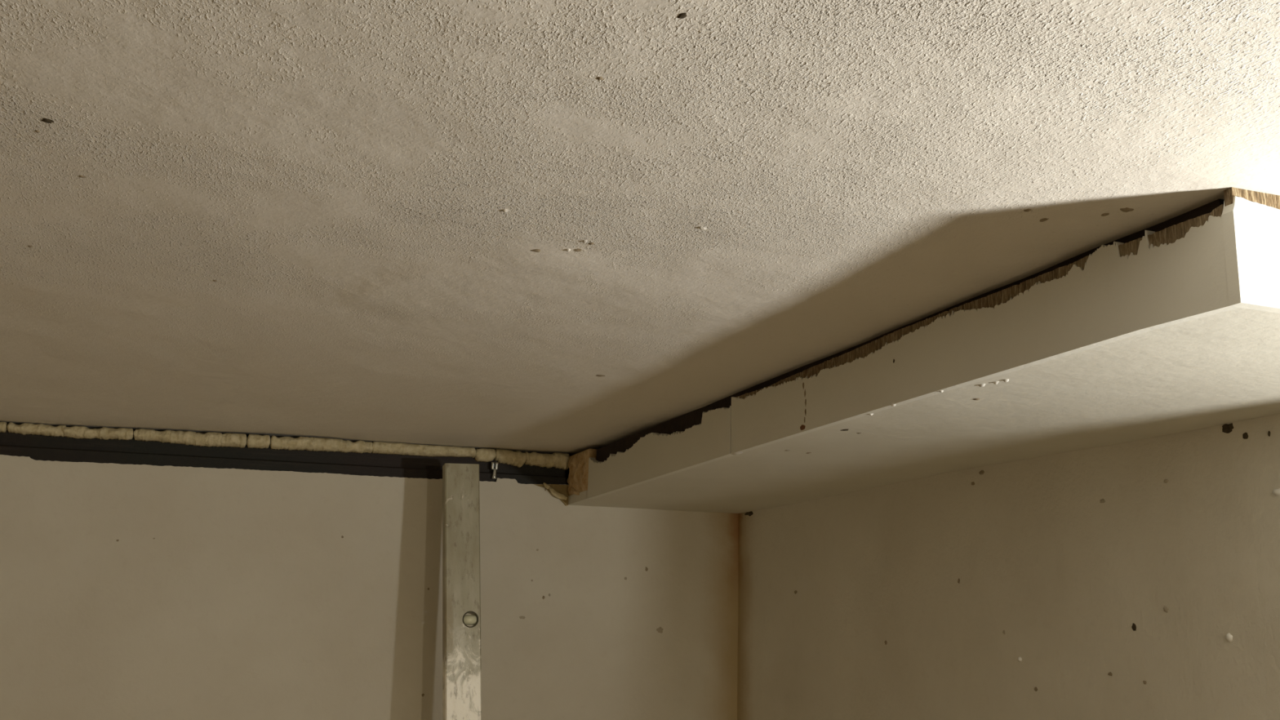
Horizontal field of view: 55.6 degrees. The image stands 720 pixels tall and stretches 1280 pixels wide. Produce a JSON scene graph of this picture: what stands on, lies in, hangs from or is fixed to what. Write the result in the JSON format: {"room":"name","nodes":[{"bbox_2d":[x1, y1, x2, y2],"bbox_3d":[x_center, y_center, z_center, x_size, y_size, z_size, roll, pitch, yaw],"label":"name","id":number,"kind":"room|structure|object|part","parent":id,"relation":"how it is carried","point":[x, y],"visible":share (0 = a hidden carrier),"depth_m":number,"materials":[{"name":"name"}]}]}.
{"room":"basement room","nodes":[
{"label":"basement room","id":0,"kind":"room"},
{"bbox_2d":[0,454,738,719],"bbox_3d":[-1.042,1.291,1.703,2.660,2.355,0.061,6,-13,-19],"label":"wall","id":1,"kind":"structure","parent":0,"point":[128,592],"depth_m":2.05,"materials":[{"name":"paint"}]},
{"bbox_2d":[0,430,566,484],"bbox_3d":[-1.198,0.118,1.889,2.245,0.080,0.061,6,-13,-19],"label":"steel beam","id":2,"kind":"structure","parent":1,"relation":"on","point":[37,447],"depth_m":2.06,"materials":[{"name":"metal"}]},
{"bbox_2d":[0,422,475,457],"bbox_3d":[-0.816,0.123,2.004,1.106,0.038,0.026,6,-13,-19],"label":"strip","id":3,"kind":"object","parent":2,"relation":"on","point":[209,439],"visible":1,"depth_m":2.05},
{"bbox_2d":[0,0,1279,456],"bbox_3d":[0.403,-0.285,0.070,4.000,0.019,4.660,6,-13,-19],"label":"ceiling","id":4,"kind":"structure","parent":0,"point":[571,227],"depth_m":0.84,"materials":[{"name":"paint"}]},
{"bbox_2d":[474,448,569,470],"bbox_3d":[-0.213,0.179,2.217,0.178,0.033,0.024,6,-13,-19],"label":"foam seam","id":5,"kind":"object","parent":4,"relation":"attached to","point":[558,460],"visible":1,"depth_m":2.21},
{"bbox_2d":[534,186,1279,513],"bbox_3d":[0.261,0.088,1.574,0.408,0.092,1.563,6,-13,-19],"label":"bulkhead","id":6,"kind":"object","parent":4,"relation":"attached to","point":[1171,326],"visible":1,"depth_m":1.16,"materials":[{"name":"paint"}]},
{"bbox_3d":[0.017,0.148,1.846,0.010,0.073,0.605,6,-13,-19],"label":"panel","id":7,"kind":"part","parent":6,"relation":"part of","materials":[{"name":"paint"}]},
{"bbox_3d":[0.291,0.126,1.575,0.342,0.016,1.538,6,-13,-19],"label":"soffit panel","id":8,"kind":"part","parent":6,"relation":"part of","materials":[{"name":"paint"}]},
{"bbox_3d":[0.260,0.005,1.194,0.009,0.077,0.812,6,-13,-19],"label":"panel","id":9,"kind":"part","parent":6,"relation":"part of","materials":[{"name":"paint"}]},
{"bbox_3d":[0.556,-0.056,0.869,0.342,0.076,0.010,6,-13,-19],"label":"panel","id":10,"kind":"part","parent":6,"relation":"part of","materials":[{"name":"paint"}]},
{"bbox_2d":[737,413,1279,719],"bbox_3d":[1.080,1.305,1.620,1.403,2.400,1.538,6,-13,-19],"label":"wall","id":11,"kind":"structure","parent":0,"point":[1139,580],"depth_m":1.49,"materials":[{"name":"paint"}]},
{"bbox_3d":[0.352,2.085,-0.478,4.120,0.060,4.720,6,-13,-19],"label":"floor","id":12,"kind":"structure","parent":0,"visible":0},
{"bbox_2d":[442,462,481,719],"bbox_3d":[-0.247,1.312,1.716,0.062,2.364,0.295,13,-17,-42],"label":"post","id":13,"kind":"object","parent":12,"relation":"on","point":[461,587],"visible":1,"depth_m":1.98,"materials":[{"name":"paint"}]}
]}

